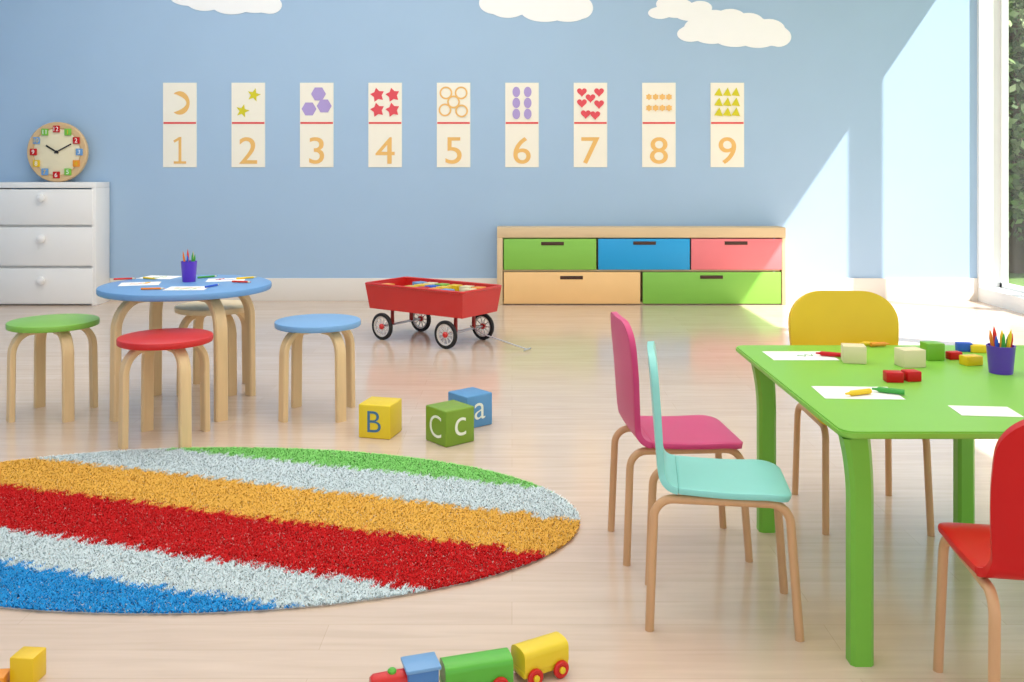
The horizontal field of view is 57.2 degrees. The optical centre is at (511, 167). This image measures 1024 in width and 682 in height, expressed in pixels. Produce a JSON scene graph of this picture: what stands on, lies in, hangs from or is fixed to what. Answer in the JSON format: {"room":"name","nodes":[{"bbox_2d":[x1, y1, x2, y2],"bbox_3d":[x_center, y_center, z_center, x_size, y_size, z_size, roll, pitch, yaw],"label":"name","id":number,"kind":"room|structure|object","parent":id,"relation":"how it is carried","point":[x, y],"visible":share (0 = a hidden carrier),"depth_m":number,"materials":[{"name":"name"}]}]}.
{"room":"children's room","nodes":[
{"label":"children's room","id":0,"kind":"room"},
{"bbox_2d":[0,0,976,277],"bbox_3d":[-0.275,-0.650,8.600,9.450,3.900,0.200,0,0,0],"label":"wall","id":1,"kind":"structure","parent":0,"point":[860,130],"depth_m":8.50,"materials":[{"name":"blue paint"}]},
{"bbox_2d":[163,83,196,166],"bbox_3d":[-3.002,-0.389,8.497,0.303,0.764,0.010,0,0,0],"label":"number card","id":2,"kind":"object","parent":1,"relation":"attached to","point":[179,99],"visible":1,"depth_m":8.49,"materials":[{"name":"beige paper"}]},
{"bbox_2d":[171,0,281,13],"bbox_3d":[-2.595,-1.553,8.496,1.031,0.330,0.006,0,0,0],"label":"wall decal","id":3,"kind":"object","parent":1,"relation":"attached to","point":[222,6],"visible":1,"depth_m":8.49},
{"bbox_2d":[231,83,264,166],"bbox_3d":[-2.384,-0.389,8.496,0.303,0.764,0.012,0,0,0],"label":"number card","id":4,"kind":"object","parent":1,"relation":"attached to","point":[247,99],"visible":1,"depth_m":8.49,"materials":[{"name":"beige paper"}]},
{"bbox_2d":[300,83,333,166],"bbox_3d":[-1.765,-0.389,8.496,0.303,0.764,0.013,0,0,0],"label":"number card","id":5,"kind":"object","parent":1,"relation":"attached to","point":[316,99],"visible":1,"depth_m":8.49,"materials":[{"name":"beige paper"}]},
{"bbox_2d":[368,83,401,166],"bbox_3d":[-1.147,-0.389,8.495,0.303,0.764,0.014,0,0,0],"label":"number card","id":6,"kind":"object","parent":1,"relation":"attached to","point":[384,99],"visible":1,"depth_m":8.49,"materials":[{"name":"beige paper"}]},
{"bbox_2d":[437,83,469,166],"bbox_3d":[-0.528,-0.389,8.494,0.303,0.764,0.015,0,0,0],"label":"number card","id":7,"kind":"object","parent":1,"relation":"attached to","point":[453,99],"visible":1,"depth_m":8.49,"materials":[{"name":"beige paper"}]},
{"bbox_2d":[505,83,538,166],"bbox_3d":[0.090,-0.389,8.494,0.303,0.764,0.016,0,0,0],"label":"number card","id":8,"kind":"object","parent":1,"relation":"attached to","point":[521,99],"visible":1,"depth_m":8.49,"materials":[{"name":"beige paper"}]},
{"bbox_2d":[479,0,592,21],"bbox_3d":[0.217,-1.501,8.496,1.030,0.362,0.006,0,0,0],"label":"wall decal","id":9,"kind":"object","parent":1,"relation":"attached to","point":[535,10],"visible":1,"depth_m":8.49},
{"bbox_2d":[110,278,977,300],"bbox_3d":[-0.297,1.097,8.491,9.005,0.205,0.018,0,0,0],"label":"baseboard","id":10,"kind":"structure","parent":1,"relation":"attached to","point":[282,289],"depth_m":8.48,"materials":[{"name":"white wood"}]},
{"bbox_2d":[574,83,606,166],"bbox_3d":[0.709,-0.389,8.493,0.303,0.764,0.018,0,0,0],"label":"number card","id":11,"kind":"object","parent":1,"relation":"attached to","point":[590,99],"visible":1,"depth_m":8.49,"materials":[{"name":"beige paper"}]},
{"bbox_2d":[642,83,675,166],"bbox_3d":[1.327,-0.389,8.493,0.303,0.764,0.019,0,0,0],"label":"number card","id":12,"kind":"object","parent":1,"relation":"attached to","point":[658,99],"visible":1,"depth_m":8.49,"materials":[{"name":"beige paper"}]},
{"bbox_2d":[648,0,711,20],"bbox_3d":[1.519,-1.438,8.496,0.579,0.217,0.006,0,0,0],"label":"wall decal","id":13,"kind":"object","parent":1,"relation":"attached to","point":[685,10],"visible":1,"depth_m":8.49},
{"bbox_2d":[710,83,743,166],"bbox_3d":[1.946,-0.389,8.492,0.303,0.764,0.020,0,0,0],"label":"number card","id":14,"kind":"object","parent":1,"relation":"attached to","point":[726,99],"visible":1,"depth_m":8.49,"materials":[{"name":"beige paper"}]},
{"bbox_2d":[677,9,790,47],"bbox_3d":[2.008,-1.261,8.495,1.030,0.353,0.009,0,0,0],"label":"wall decal","id":15,"kind":"object","parent":1,"relation":"attached to","point":[726,27],"visible":1,"depth_m":8.49},
{"bbox_2d":[0,301,1023,681],"bbox_3d":[-0.297,1.250,3.150,9.005,0.100,10.700,0,0,0],"label":"floor","id":16,"kind":"structure","parent":0,"point":[720,616],"depth_m":3.30,"materials":[{"name":"laminate"}]},
{"bbox_2d":[0,668,9,681],"bbox_3d":[-1.203,1.187,2.183,0.060,0.026,0.045,0,0,-8],"label":"block","id":17,"kind":"object","parent":16,"relation":"on","point":[4,673],"visible":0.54,"depth_m":2.19,"materials":[{"name":"orange paint"}]},
{"bbox_2d":[10,646,45,681],"bbox_3d":[-1.135,1.168,2.206,0.058,0.064,0.055,0,0,5],"label":"block","id":18,"kind":"object","parent":16,"relation":"on","point":[28,664],"visible":1,"depth_m":2.18,"materials":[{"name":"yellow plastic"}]},
{"bbox_2d":[5,314,99,422],"bbox_3d":[-2.238,0.971,4.589,0.414,0.458,0.414,0,0,0],"label":"round stool","id":19,"kind":"object","parent":16,"relation":"on","point":[61,325],"visible":1,"depth_m":4.48,"materials":[{"name":"brown wood"}]},
{"bbox_2d":[0,182,109,305],"bbox_3d":[-4.091,0.662,8.311,0.925,1.075,0.338,0,0,0],"label":"dresser","id":20,"kind":"object","parent":16,"relation":"on","point":[55,243],"visible":1,"depth_m":8.19,"materials":[{"name":"paint"}]},
{"bbox_2d":[27,122,88,181],"bbox_3d":[-4.060,-0.143,8.399,0.536,0.536,0.063,0,0,0],"label":"wall clock","id":21,"kind":"object","parent":20,"relation":"on","point":[56,151],"visible":1,"depth_m":8.38,"materials":[{"name":"brown wood"}]},
{"bbox_2d":[116,328,212,448],"bbox_3d":[-1.535,0.971,4.164,0.404,0.458,0.404,0,0,0],"label":"round stool","id":22,"kind":"object","parent":16,"relation":"on","point":[174,340],"visible":1,"depth_m":4.04,"materials":[{"name":"brown wood"}]},
{"bbox_2d":[96,275,271,421],"bbox_3d":[-1.635,0.891,4.720,0.830,0.618,0.830,0,0,0],"label":"round table","id":23,"kind":"object","parent":16,"relation":"on","point":[130,296],"visible":0.88,"depth_m":4.47,"materials":[{"name":"blue paint"}]},
{"bbox_2d":[114,277,135,279],"bbox_3d":[-2.011,0.575,4.886,0.110,0.010,0.010,0,0,-20],"label":"pencil","id":24,"kind":"object","parent":23,"relation":"on","point":[131,277],"visible":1,"depth_m":4.88,"materials":[{"name":"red wood"}]},
{"bbox_2d":[118,281,161,285],"bbox_3d":[-1.866,0.580,4.716,0.190,0.003,0.140,0,0,-15],"label":"paper sheet","id":25,"kind":"object","parent":23,"relation":"on","point":[127,283],"visible":1,"depth_m":4.72,"materials":[{"name":"white paper"}]},
{"bbox_2d":[141,287,164,289],"bbox_3d":[-1.712,0.575,4.485,0.110,0.010,0.010,0,0,-10],"label":"pencil","id":26,"kind":"object","parent":23,"relation":"on","point":[155,288],"visible":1,"depth_m":4.48,"materials":[{"name":"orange wood"}]},
{"bbox_2d":[136,275,181,278],"bbox_3d":[-1.871,0.580,4.996,0.190,0.003,0.140,0,0,10],"label":"paper sheet","id":27,"kind":"object","parent":23,"relation":"on","point":[153,276],"visible":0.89,"depth_m":4.98,"materials":[{"name":"white paper"}]},
{"bbox_2d":[164,286,208,289],"bbox_3d":[-1.570,0.580,4.540,0.190,0.003,0.140,0,0,-4],"label":"paper sheet","id":28,"kind":"object","parent":23,"relation":"on","point":[176,287],"visible":1,"depth_m":4.53,"materials":[{"name":"white paper"}]},
{"bbox_2d":[181,260,196,281],"bbox_3d":[-1.656,0.529,4.820,0.082,0.105,0.082,0,0,0],"label":"pencil cup","id":29,"kind":"object","parent":23,"relation":"on","point":[188,269],"visible":0.98,"depth_m":4.79,"materials":[{"name":"purple plastic"}]},
{"bbox_2d":[197,275,215,277],"bbox_3d":[-1.610,0.575,4.977,0.110,0.010,0.010,0,0,-40],"label":"pencil","id":30,"kind":"object","parent":23,"relation":"on","point":[211,275],"visible":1,"depth_m":4.97,"materials":[{"name":"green wood"}]},
{"bbox_2d":[206,278,244,281],"bbox_3d":[-1.486,0.580,4.885,0.190,0.003,0.140,0,0,-12],"label":"paper sheet","id":31,"kind":"object","parent":23,"relation":"on","point":[213,279],"visible":1,"depth_m":4.89,"materials":[{"name":"white paper"}]},
{"bbox_2d":[232,280,249,282],"bbox_3d":[-1.367,0.575,4.756,0.110,0.010,0.010,0,0,15],"label":"pencil","id":32,"kind":"object","parent":23,"relation":"on","point":[232,280],"visible":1,"depth_m":4.75,"materials":[{"name":"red wood"}]},
{"bbox_2d":[236,276,255,278],"bbox_3d":[-1.391,0.575,4.931,0.110,0.010,0.010,0,0,-35],"label":"pencil","id":33,"kind":"object","parent":23,"relation":"on","point":[250,276],"visible":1,"depth_m":4.92,"materials":[{"name":"beige wood"}]},
{"bbox_2d":[174,300,244,395],"bbox_3d":[-1.615,0.971,5.100,0.410,0.458,0.410,0,0,0],"label":"round stool","id":34,"kind":"object","parent":16,"relation":"on","point":[197,311],"visible":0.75,"depth_m":4.98,"materials":[{"name":"brown wood"}]},
{"bbox_2d":[0,446,580,613],"bbox_3d":[-1.091,1.193,3.265,2.656,0.014,1.496,0,0,5],"label":"shag rug","id":35,"kind":"object","parent":16,"relation":"on","point":[183,530],"visible":1,"depth_m":3.12,"materials":[{"name":"multicoloured carpet"}]},
{"bbox_2d":[274,314,360,422],"bbox_3d":[-0.947,0.971,4.589,0.414,0.458,0.414,0,0,0],"label":"round stool","id":36,"kind":"object","parent":16,"relation":"on","point":[297,326],"visible":1,"depth_m":4.47,"materials":[{"name":"brown wood"}]},
{"bbox_2d":[359,396,401,438],"bbox_3d":[-0.593,1.125,4.237,0.150,0.150,0.151,0,0,14],"label":"block","id":37,"kind":"object","parent":16,"relation":"on","point":[379,417],"visible":1,"depth_m":4.17,"materials":[{"name":"yellow wood"}]},
{"bbox_2d":[369,652,441,681],"bbox_3d":[-0.241,1.157,2.112,0.154,0.086,0.092,0,0,-18],"label":"locomotive","id":38,"kind":"object","parent":16,"relation":"on","point":[424,667],"visible":1,"depth_m":2.10,"materials":[{"name":"blue wood"}]},
{"bbox_2d":[365,276,530,350],"bbox_3d":[-0.418,1.004,6.474,1.228,0.393,0.457,0,0,35],"label":"wagon","id":39,"kind":"object","parent":16,"relation":"on","point":[477,303],"visible":1,"depth_m":6.43,"materials":[{"name":"metal"}]},
{"bbox_3d":[-0.667,0.941,6.781,0.080,0.080,0.080,0,0,40],"label":"block","id":40,"kind":"object","parent":39,"relation":"in","visible":0},
{"bbox_2d":[412,281,425,284],"bbox_3d":[-0.665,0.861,6.780,0.080,0.080,0.080,0,0,-42],"label":"block","id":41,"kind":"object","parent":40,"relation":"on","point":[415,282],"visible":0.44,"depth_m":6.76,"materials":[{"name":"blue paint"}]},
{"bbox_3d":[-0.575,0.941,6.723,0.080,0.080,0.080,0,0,-44],"label":"block","id":42,"kind":"object","parent":39,"relation":"in","visible":0},
{"bbox_2d":[423,282,437,284],"bbox_3d":[-0.580,0.861,6.723,0.080,0.080,0.080,0,0,26],"label":"block","id":43,"kind":"object","parent":42,"relation":"on","point":[429,283],"visible":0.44,"depth_m":6.70,"materials":[{"name":"beige wood"}]},
{"bbox_3d":[-0.555,0.941,6.572,0.080,0.080,0.080,0,0,-44],"label":"block","id":44,"kind":"object","parent":39,"relation":"in","visible":0},
{"bbox_2d":[425,285,439,287],"bbox_3d":[-0.556,0.861,6.568,0.080,0.080,0.080,0,0,-42],"label":"block","id":45,"kind":"object","parent":44,"relation":"on","point":[430,286],"visible":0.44,"depth_m":6.56,"materials":[{"name":"blue wood"}]},
{"bbox_3d":[-0.493,0.941,6.662,0.080,0.080,0.080,0,0,31],"label":"block","id":46,"kind":"object","parent":39,"relation":"in","visible":0},
{"bbox_2d":[434,283,449,285],"bbox_3d":[-0.495,0.861,6.664,0.080,0.080,0.080,0,0,41],"label":"block","id":47,"kind":"object","parent":46,"relation":"on","point":[440,284],"visible":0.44,"depth_m":6.64,"materials":[{"name":"green wood"}]},
{"label":"block","id":48,"kind":"object","parent":39,"relation":"in","visible":0},
{"bbox_2d":[436,286,451,288],"bbox_3d":[-0.473,0.861,6.511,0.080,0.080,0.080,0,0,39],"label":"block","id":49,"kind":"object","parent":48,"relation":"on","point":[442,287],"visible":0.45,"depth_m":6.50,"materials":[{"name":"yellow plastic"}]},
{"bbox_3d":[-0.408,0.941,6.599,0.080,0.080,0.080,0,0,-42],"label":"block","id":50,"kind":"object","parent":39,"relation":"in","visible":0},
{"bbox_2d":[447,284,462,290],"bbox_3d":[-0.401,0.861,6.603,0.080,0.080,0.080,0,0,35],"label":"block","id":51,"kind":"object","parent":50,"relation":"on","point":[454,286],"visible":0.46,"depth_m":6.57,"materials":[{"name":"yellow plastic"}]},
{"bbox_3d":[-0.317,0.941,6.544,0.080,0.080,0.080,0,0,41],"label":"block","id":52,"kind":"object","parent":39,"relation":"in","visible":0},
{"bbox_2d":[459,285,474,290],"bbox_3d":[-0.313,0.861,6.538,0.080,0.080,0.080,0,0,29],"label":"block","id":53,"kind":"object","parent":52,"relation":"on","point":[463,286],"visible":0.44,"depth_m":6.51,"materials":[{"name":"beige wood"}]},
{"bbox_3d":[-0.292,0.941,6.385,0.080,0.080,0.080,0,0,42],"label":"block","id":54,"kind":"object","parent":39,"relation":"in","visible":0},
{"bbox_2d":[461,288,475,290],"bbox_3d":[-0.293,0.861,6.391,0.080,0.080,0.080,0,0,32],"label":"block","id":55,"kind":"object","parent":54,"relation":"on","point":[464,289],"visible":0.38,"depth_m":6.37,"materials":[{"name":"beige wood"}]},
{"bbox_2d":[426,400,473,446],"bbox_3d":[-0.273,1.123,4.137,0.156,0.155,0.156,0,0,-40],"label":"block","id":56,"kind":"object","parent":16,"relation":"on","point":[448,423],"visible":1,"depth_m":4.08,"materials":[{"name":"green wood"}]},
{"bbox_2d":[448,387,491,427],"bbox_3d":[-0.196,1.125,4.410,0.150,0.150,0.151,0,0,-40],"label":"block","id":57,"kind":"object","parent":16,"relation":"on","point":[480,399],"visible":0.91,"depth_m":4.37,"materials":[{"name":"blue wood"}]},
{"bbox_2d":[439,647,512,681],"bbox_3d":[-0.082,1.161,2.162,0.162,0.078,0.092,0,0,-17],"label":"carriage","id":58,"kind":"object","parent":16,"relation":"on","point":[494,665],"visible":1,"depth_m":2.14,"materials":[{"name":"green wood"}]},
{"bbox_2d":[511,631,568,681],"bbox_3d":[0.066,1.159,2.226,0.124,0.081,0.092,0,0,-31],"label":"carriage","id":59,"kind":"object","parent":16,"relation":"on","point":[534,657],"visible":0.98,"depth_m":2.20,"materials":[{"name":"yellow wood"}]},
{"bbox_2d":[497,226,785,304],"bbox_3d":[1.135,0.861,8.356,2.533,0.678,0.248,0,0,0],"label":"base cabinet","id":60,"kind":"object","parent":16,"relation":"on","point":[536,264],"visible":0.99,"depth_m":8.24,"materials":[{"name":"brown wood"}]},
{"bbox_2d":[608,312,752,565],"bbox_3d":[0.526,0.834,2.990,0.401,0.734,0.334,0,0,-4],"label":"chair","id":61,"kind":"object","parent":16,"relation":"on","point":[688,434],"visible":0.97,"depth_m":2.88,"materials":[{"name":"pink plastic"}]},
{"bbox_2d":[645,341,803,641],"bbox_3d":[0.563,0.844,2.549,0.401,0.714,0.297,0,0,8],"label":"chair","id":62,"kind":"object","parent":16,"relation":"on","point":[755,483],"visible":1,"depth_m":2.44,"materials":[{"name":"teal plastic"}]},
{"bbox_2d":[788,291,934,536],"bbox_3d":[1.205,0.826,3.268,0.397,0.750,0.410,0,0,2],"label":"chair","id":63,"kind":"object","parent":16,"relation":"on","point":[816,317],"visible":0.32,"depth_m":3.44,"materials":[{"name":"yellow plastic"}]},
{"bbox_2d":[736,345,1023,666],"bbox_3d":[1.359,0.915,2.795,1.142,0.570,1.103,0,0,0],"label":"table","id":64,"kind":"object","parent":16,"relation":"on","point":[925,413],"visible":0.94,"depth_m":2.56,"materials":[{"name":"green plastic"}]},
{"bbox_2d":[762,351,838,359],"bbox_3d":[0.965,0.628,3.150,0.215,0.003,0.145,0,0,0],"label":"paper sheet","id":65,"kind":"object","parent":64,"relation":"on","point":[775,355],"visible":0.98,"depth_m":3.15,"materials":[{"name":"white paper"}]},
{"bbox_2d":[816,351,840,356],"bbox_3d":[1.057,0.620,3.133,0.085,0.015,0.015,0,0,25],"label":"crayon","id":66,"kind":"object","parent":65,"relation":"on","point":[822,353],"visible":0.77,"depth_m":3.13,"materials":[{"name":"red wax"}]},
{"bbox_2d":[841,343,866,363],"bbox_3d":[1.109,0.602,3.051,0.072,0.056,0.060,0,0,12],"label":"block","id":67,"kind":"object","parent":64,"relation":"on","point":[851,353],"visible":1,"depth_m":3.02,"materials":[{"name":"beige wood"}]},
{"bbox_2d":[811,386,905,399],"bbox_3d":[0.966,0.629,2.632,0.215,0.001,0.145,0,0,3],"label":"paper sheet","id":68,"kind":"object","parent":64,"relation":"on","point":[828,392],"visible":0.86,"depth_m":2.61,"materials":[{"name":"white paper"}]},
{"bbox_2d":[845,388,871,395],"bbox_3d":[0.956,0.620,2.597,0.085,0.015,0.015,0,0,-22],"label":"crayon","id":69,"kind":"object","parent":68,"relation":"on","point":[868,390],"visible":1,"depth_m":2.59,"materials":[{"name":"yellow wax"}]},
{"bbox_2d":[872,387,904,394],"bbox_3d":[1.048,0.620,2.620,0.085,0.015,0.015,0,0,30],"label":"crayon","id":70,"kind":"object","parent":68,"relation":"on","point":[879,389],"visible":1,"depth_m":2.61,"materials":[{"name":"green wax"}]},
{"bbox_2d":[859,341,869,345],"bbox_3d":[1.256,0.620,3.318,0.060,0.015,0.015,0,0,10],"label":"crayon","id":71,"kind":"object","parent":64,"relation":"on","point":[866,343],"visible":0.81,"depth_m":3.31,"materials":[{"name":"yellow wax"}]},
{"bbox_2d":[870,342,888,346],"bbox_3d":[1.295,0.620,3.308,0.070,0.015,0.015,0,0,-10],"label":"crayon","id":72,"kind":"object","parent":64,"relation":"on","point":[872,344],"visible":1,"depth_m":3.30,"materials":[{"name":"orange wax"}]},
{"bbox_2d":[883,370,903,382],"bbox_3d":[1.125,0.615,2.774,0.050,0.030,0.040,0,0,5],"label":"block","id":73,"kind":"object","parent":64,"relation":"on","point":[890,376],"visible":1,"depth_m":2.76,"materials":[{"name":"red plastic"}]},
{"bbox_2d":[894,347,925,367],"bbox_3d":[1.266,0.602,2.991,0.075,0.056,0.060,0,0,-8],"label":"block","id":74,"kind":"object","parent":64,"relation":"on","point":[905,357],"visible":1,"depth_m":2.96,"materials":[{"name":"beige wood"}]},
{"bbox_2d":[901,369,921,381],"bbox_3d":[1.183,0.615,2.787,0.045,0.030,0.040,0,0,-8],"label":"block","id":75,"kind":"object","parent":64,"relation":"on","point":[910,375],"visible":0.89,"depth_m":2.77,"materials":[{"name":"red plastic"}]},
{"bbox_2d":[920,341,944,360],"bbox_3d":[1.384,0.602,3.096,0.058,0.056,0.055,0,0,-5],"label":"block","id":76,"kind":"object","parent":64,"relation":"on","point":[935,350],"visible":0.86,"depth_m":3.07,"materials":[{"name":"green wood"}]},
{"bbox_2d":[945,351,962,359],"bbox_3d":[1.457,0.618,3.099,0.045,0.025,0.030,0,0,-10],"label":"block","id":77,"kind":"object","parent":64,"relation":"on","point":[951,355],"visible":0.86,"depth_m":3.08,"materials":[{"name":"red plastic"}]},
{"bbox_2d":[955,342,972,351],"bbox_3d":[1.554,0.615,3.233,0.050,0.030,0.030,0,0,8],"label":"block","id":78,"kind":"object","parent":64,"relation":"on","point":[959,346],"visible":0.94,"depth_m":3.22,"materials":[{"name":"blue wood"}]},
{"bbox_2d":[959,354,982,365],"bbox_3d":[1.470,0.615,3.011,0.060,0.030,0.040,0,0,-14],"label":"block","id":79,"kind":"object","parent":64,"relation":"on","point":[966,359],"visible":1,"depth_m":2.99,"materials":[{"name":"yellow plastic"}]},
{"bbox_2d":[970,344,986,352],"bbox_3d":[1.594,0.618,3.216,0.050,0.025,0.030,0,0,10],"label":"block","id":80,"kind":"object","parent":64,"relation":"on","point":[975,348],"visible":0.9,"depth_m":3.20,"materials":[{"name":"yellow wood"}]},
{"bbox_2d":[948,405,1022,416],"bbox_3d":[1.224,0.629,2.432,0.150,0.001,0.100,0,0,6],"label":"paper sheet","id":81,"kind":"object","parent":64,"relation":"on","point":[994,411],"visible":1,"depth_m":2.43,"materials":[{"name":"white paper"}]},
{"bbox_2d":[986,343,1015,374],"bbox_3d":[1.504,0.588,2.891,0.084,0.085,0.084,0,0,0],"label":"pencil cup","id":82,"kind":"object","parent":64,"relation":"on","point":[1001,360],"visible":0.92,"depth_m":2.86,"materials":[{"name":"purple plastic"}]},
{"bbox_2d":[989,330,993,345],"bbox_3d":[1.482,0.557,2.892,0.027,0.124,0.011,0,0,3],"label":"pencil","id":83,"kind":"object","parent":82,"relation":"in","point":[990,333],"visible":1,"depth_m":2.89,"materials":[{"name":"orange wood"}]},
{"bbox_2d":[993,327,996,346],"bbox_3d":[1.501,0.554,2.913,0.011,0.129,0.028,0,0,-7],"label":"pencil","id":84,"kind":"object","parent":82,"relation":"in","point":[994,330],"visible":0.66,"depth_m":2.92,"materials":[{"name":"red wood"}]},
{"bbox_2d":[995,336,998,346],"bbox_3d":[1.487,0.565,2.878,0.025,0.109,0.011,0,0,-37],"label":"pencil","id":85,"kind":"object","parent":82,"relation":"in","point":[996,339],"visible":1,"depth_m":2.87,"materials":[{"name":"blue wood"}]},
{"bbox_2d":[1000,330,1002,346],"bbox_3d":[1.515,0.559,2.909,0.011,0.119,0.026,0,0,33],"label":"pencil","id":86,"kind":"object","parent":82,"relation":"in","point":[1001,334],"visible":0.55,"depth_m":2.91,"materials":[{"name":"yellow wood"}]},
{"bbox_2d":[1001,334,1005,347],"bbox_3d":[1.499,0.559,2.870,0.011,0.119,0.026,0,0,13],"label":"pencil","id":87,"kind":"object","parent":82,"relation":"in","point":[1003,336],"visible":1,"depth_m":2.86,"materials":[{"name":"green wood"}]},
{"bbox_2d":[1006,330,1011,347],"bbox_3d":[1.514,0.554,2.871,0.011,0.129,0.028,0,0,-27],"label":"pencil","id":88,"kind":"object","parent":82,"relation":"in","point":[1009,340],"visible":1,"depth_m":2.86,"materials":[{"name":"yellow wood"}]},
{"bbox_2d":[933,419,1023,681],"bbox_3d":[1.119,0.833,1.992,0.312,0.736,0.489,0,0,9],"label":"chair","id":89,"kind":"object","parent":16,"relation":"on","point":[995,549],"visible":1,"depth_m":1.88,"materials":[{"name":"red plastic"}]},
{"bbox_2d":[977,0,1023,313],"bbox_3d":[4.327,-0.650,3.150,0.245,3.900,10.700,0,0,0],"label":"window frame","id":90,"kind":"structure","parent":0,"point":[990,292],"depth_m":8.46,"materials":[{"name":"white paint"}]},
{"bbox_2d":[1000,0,1023,292],"bbox_3d":[4.420,-0.699,8.120,0.060,3.542,0.680,0,0,0],"label":"window","id":91,"kind":"structure","parent":90,"relation":"in","point":[1004,283],"depth_m":8.43,"materials":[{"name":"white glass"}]},
{"label":"outside","id":92,"kind":"structure","parent":0,"visible":0},
{"bbox_2d":[1008,273,1023,286],"bbox_3d":[34.450,1.400,20.000,60.000,0.100,60.000,0,0,0],"label":"ground","id":93,"kind":"structure","parent":92,"point":[1013,278],"depth_m":11.48,"materials":[{"name":"green plant"}]},
{"bbox_2d":[1008,0,1023,272],"bbox_3d":[6.476,-0.923,12.244,3.029,4.564,3.090,0,0,38],"label":"tree","id":94,"kind":"object","parent":93,"relation":"on","point":[1016,21],"visible":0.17,"depth_m":11.51,"materials":[{"name":"green plant"}]},
{"bbox_2d":[1009,2,1023,131],"bbox_3d":[9.289,-1.734,17.038,3.750,6.377,3.751,0,0,42],"label":"tree","id":95,"kind":"object","parent":93,"relation":"on","point":[1018,3],"visible":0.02,"depth_m":15.97,"materials":[{"name":"green plant"}]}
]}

